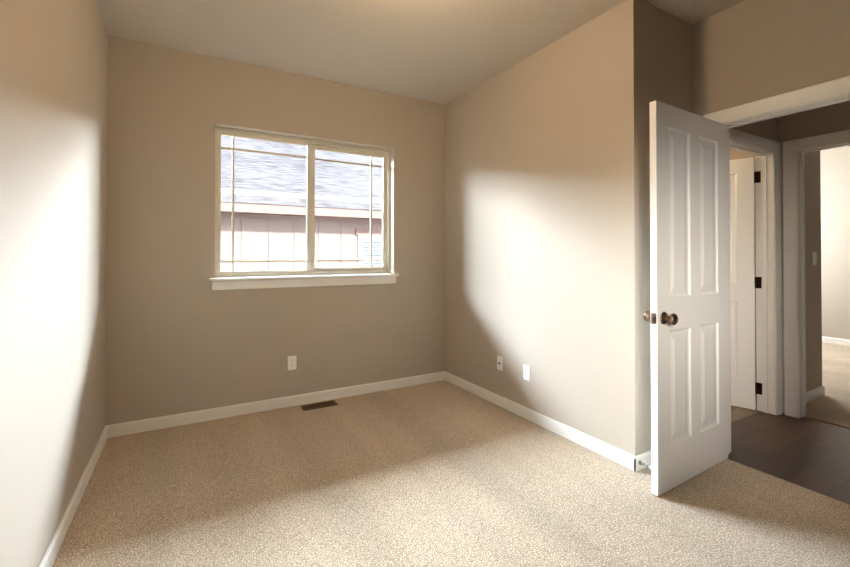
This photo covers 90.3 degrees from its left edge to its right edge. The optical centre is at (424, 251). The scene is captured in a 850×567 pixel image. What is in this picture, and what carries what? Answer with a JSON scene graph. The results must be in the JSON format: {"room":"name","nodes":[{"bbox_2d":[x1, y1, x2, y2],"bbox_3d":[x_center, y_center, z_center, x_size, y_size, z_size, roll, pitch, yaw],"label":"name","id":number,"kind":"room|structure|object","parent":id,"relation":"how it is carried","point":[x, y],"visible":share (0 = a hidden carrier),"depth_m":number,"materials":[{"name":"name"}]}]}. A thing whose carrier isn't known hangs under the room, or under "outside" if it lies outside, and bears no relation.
{"room":"empty bedroom","nodes":[
{"label":"empty bedroom","id":0,"kind":"room"},
{"bbox_2d":[0,0,107,566],"bbox_3d":[-1.105,-0.128,0.880,0.120,2.750,4.851,0,-1,-30],"label":"wall","id":1,"kind":"structure","parent":0,"point":[53,136],"depth_m":1.67,"materials":[{"name":"beige paint"}]},
{"bbox_2d":[39,425,110,566],"bbox_3d":[-1.039,1.206,0.886,0.013,0.083,4.576,0,-1,-30],"label":"baseboard","id":2,"kind":"structure","parent":1,"relation":"attached to","point":[49,558],"depth_m":2.00,"materials":[{"name":"white wood"}]},
{"bbox_2d":[105,35,444,424],"bbox_3d":[1.437,-0.093,5.022,8.630,2.750,0.155,0,-1,-30],"label":"wall","id":3,"kind":"structure","parent":0,"point":[182,336],"depth_m":3.25,"materials":[{"name":"beige paint"}]},
{"bbox_2d":[111,372,442,436],"bbox_3d":[-0.970,1.228,3.549,2.700,0.083,0.013,0,-1,-30],"label":"baseboard","id":4,"kind":"structure","parent":3,"relation":"attached to","point":[119,429],"depth_m":3.35,"materials":[{"name":"white wood"}]},
{"bbox_2d":[288,355,296,369],"bbox_3d":[-1.095,0.917,3.483,0.070,0.115,0.008,0,-1,-30],"label":"electrical outlet","id":5,"kind":"object","parent":3,"relation":"attached to","point":[291,362],"visible":1,"depth_m":3.48,"materials":[{"name":"white plastic"}]},
{"bbox_2d":[215,126,389,277],"bbox_3d":[-0.999,-0.386,3.678,1.501,1.178,0.082,0,-1,-30],"label":"sliding window","id":6,"kind":"structure","parent":3,"relation":"in","point":[312,145],"depth_m":3.65,"materials":[{"name":"beige plastic"}]},
{"bbox_2d":[209,274,398,289],"bbox_3d":[-0.955,0.249,3.596,1.571,0.092,0.118,0,-1,-30],"label":"window sill","id":7,"kind":"structure","parent":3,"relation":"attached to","point":[230,283],"depth_m":3.50,"materials":[{"name":"white wood"}]},
{"bbox_2d":[96,0,744,104],"bbox_3d":[2.596,-1.545,2.992,8.630,0.120,4.851,0,-1,-30],"label":"ceiling","id":8,"kind":"structure","parent":0,"point":[444,52],"depth_m":2.86,"materials":[{"name":"beige paint"}]},
{"bbox_2d":[53,380,849,566],"bbox_3d":[0.350,1.314,1.693,3.465,0.120,4.851,0,-1,-30],"label":"floor carpet","id":9,"kind":"object","parent":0,"point":[443,473],"visible":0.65,"depth_m":2.13,"materials":[{"name":"beige carpet"}]},
{"bbox_2d":[300,400,337,410],"bbox_3d":[-0.871,1.266,3.481,0.283,0.006,0.115,0,-1,-30],"label":"air vent register","id":10,"kind":"object","parent":9,"relation":"on","point":[318,405],"visible":1,"depth_m":3.47,"materials":[{"name":"brown metal"}]},
{"bbox_2d":[445,7,616,446],"bbox_3d":[0.729,-0.107,3.422,0.120,2.750,1.930,0,-1,-30],"label":"wall","id":11,"kind":"structure","parent":0,"point":[530,210],"depth_m":3.09,"materials":[{"name":"beige paint"}]},
{"bbox_2d":[497,355,502,370],"bbox_3d":[0.613,0.919,3.481,0.016,0.115,0.070,0,-1,-30],"label":"outlet plate","id":12,"kind":"object","parent":11,"relation":"attached to","point":[499,362],"visible":1,"depth_m":3.48,"materials":[{"name":"white plastic"}]},
{"bbox_2d":[523,364,529,380],"bbox_3d":[0.770,0.920,3.211,0.008,0.115,0.070,0,-1,-30],"label":"electrical outlet","id":13,"kind":"object","parent":11,"relation":"attached to","point":[526,372],"visible":1,"depth_m":3.21,"materials":[{"name":"white plastic"}]},
{"bbox_2d":[443,371,638,471],"bbox_3d":[0.708,1.226,3.314,0.013,0.083,2.047,0,-1,-30],"label":"baseboard","id":14,"kind":"structure","parent":11,"relation":"attached to","point":[616,454],"depth_m":2.95,"materials":[{"name":"white wood"}]},
{"bbox_2d":[615,0,821,455],"bbox_3d":[2.340,-0.109,3.157,2.660,2.750,0.120,0,-1,-30],"label":"wall","id":15,"kind":"structure","parent":0,"point":[653,53],"depth_m":2.52,"materials":[{"name":"beige paint"}]},
{"bbox_2d":[639,450,650,469],"bbox_3d":[1.490,1.220,2.574,0.618,0.083,0.036,0,-1,-30],"label":"baseboard","id":16,"kind":"structure","parent":15,"relation":"attached to","point":[645,457],"depth_m":2.46,"materials":[{"name":"white wood"}]},
{"bbox_2d":[638,460,650,468],"bbox_3d":[1.256,1.215,2.406,0.028,0.028,0.072,0,-1,-30],"label":"door stop","id":17,"kind":"object","parent":16,"relation":"attached to","point":[640,462],"visible":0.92,"depth_m":2.41,"materials":[{"name":"silver metal"}]},
{"bbox_2d":[730,157,756,409],"bbox_3d":[2.403,0.255,3.649,0.724,2.030,0.168,0,-1,44],"label":"bathroom door","id":18,"kind":"structure","parent":15,"relation":"in","point":[743,284],"depth_m":3.44,"materials":[{"name":"white wood"}]},
{"bbox_2d":[729,128,849,417],"bbox_3d":[2.702,0.201,2.789,1.026,2.141,1.115,0,-1,-30],"label":"door frame","id":19,"kind":"structure","parent":15,"relation":"attached to","point":[765,275],"depth_m":3.30,"materials":[{"name":"white wood"}]},
{"bbox_2d":[813,252,816,264],"bbox_3d":[3.399,0.058,3.681,0.070,0.115,0.012,0,-1,-30],"label":"light switch","id":20,"kind":"object","parent":15,"relation":"attached to","point":[814,258],"visible":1,"depth_m":3.67,"materials":[{"name":"white plastic"}]},
{"bbox_2d":[806,385,824,402],"bbox_3d":[3.224,1.228,3.564,0.690,0.083,0.026,0,-1,-30],"label":"baseboard","id":21,"kind":"structure","parent":15,"relation":"attached to","point":[815,393],"depth_m":3.65,"materials":[{"name":"white wood"}]},
{"bbox_2d":[729,150,756,381],"bbox_3d":[2.938,-0.096,4.675,0.120,2.750,1.930,0,-1,-30],"label":"wall","id":22,"kind":"structure","parent":0,"point":[733,155],"depth_m":4.10,"materials":[{"name":"beige paint"}]},
{"bbox_2d":[731,394,759,421],"bbox_3d":[1.802,1.338,4.093,2.659,0.112,2.110,0,-1,-30],"label":"floor","id":23,"kind":"structure","parent":0,"point":[737,413],"depth_m":3.35,"materials":[{"name":"beige carpet"}]},
{"bbox_2d":[692,0,849,116],"bbox_3d":[2.061,-0.116,2.328,0.120,2.750,1.046,0,-1,-30],"label":"wall","id":24,"kind":"structure","parent":0,"point":[746,51],"depth_m":2.41,"materials":[{"name":"beige paint"}]},
{"bbox_2d":[643,100,727,495],"bbox_3d":[1.507,0.237,2.387,0.791,2.030,0.168,0,-1,-32],"label":"door","id":25,"kind":"structure","parent":24,"relation":"in","point":[685,316],"depth_m":2.33,"materials":[{"name":"white wood"}]},
{"bbox_2d":[703,76,849,453],"bbox_3d":[2.071,0.197,2.308,0.156,2.141,0.951,0,-1,-30],"label":"door frame","id":26,"kind":"structure","parent":24,"relation":"attached to","point":[828,89],"depth_m":2.42,"materials":[{"name":"white wood"}]},
{"bbox_2d":[727,411,849,504],"bbox_3d":[2.639,1.319,1.849,1.899,0.112,2.621,0,-1,-30],"label":"floor","id":27,"kind":"structure","parent":0,"point":[810,454],"depth_m":2.70,"materials":[{"name":"brown wood"}]},
{"bbox_2d":[778,100,849,412],"bbox_3d":[3.489,-0.116,2.288,0.120,2.750,2.526,0,-1,-30],"label":"wall","id":28,"kind":"structure","parent":0,"point":[820,120],"depth_m":3.22,"materials":[{"name":"beige paint"}]},
{"bbox_2d":[805,342,849,428],"bbox_3d":[4.632,1.335,4.192,3.880,0.120,4.731,0,-1,-30],"label":"floor","id":29,"kind":"structure","parent":0,"point":[831,405],"depth_m":3.88,"materials":[{"name":"beige carpet"}]},
{"bbox_2d":[820,146,849,339],"bbox_3d":[6.305,-0.093,5.065,0.120,2.750,4.576,0,-1,-30],"label":"wall","id":30,"kind":"structure","parent":0,"point":[835,225],"depth_m":5.92,"materials":[{"name":"beige paint"}]},
{"bbox_2d":[822,336,849,345],"bbox_3d":[6.247,1.240,5.021,0.013,0.083,4.576,0,-1,-30],"label":"baseboard","id":31,"kind":"structure","parent":30,"relation":"attached to","point":[839,341],"depth_m":5.90,"materials":[{"name":"white wood"}]},
{"label":"outside","id":32,"kind":"structure","parent":0,"visible":0},
{"bbox_3d":[1.954,1.995,6.616,70.000,0.200,70.000,0,-1,-30],"label":"ground","id":33,"kind":"structure","parent":32,"visible":0},
{"bbox_2d":[221,135,381,270],"bbox_3d":[-4.891,-1.004,12.623,18.000,5.900,13.040,0,-1,-30],"label":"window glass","id":34,"kind":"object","parent":33,"relation":"on","point":[294,175],"depth_m":7.37,"materials":[{"name":"beige"}]}
]}

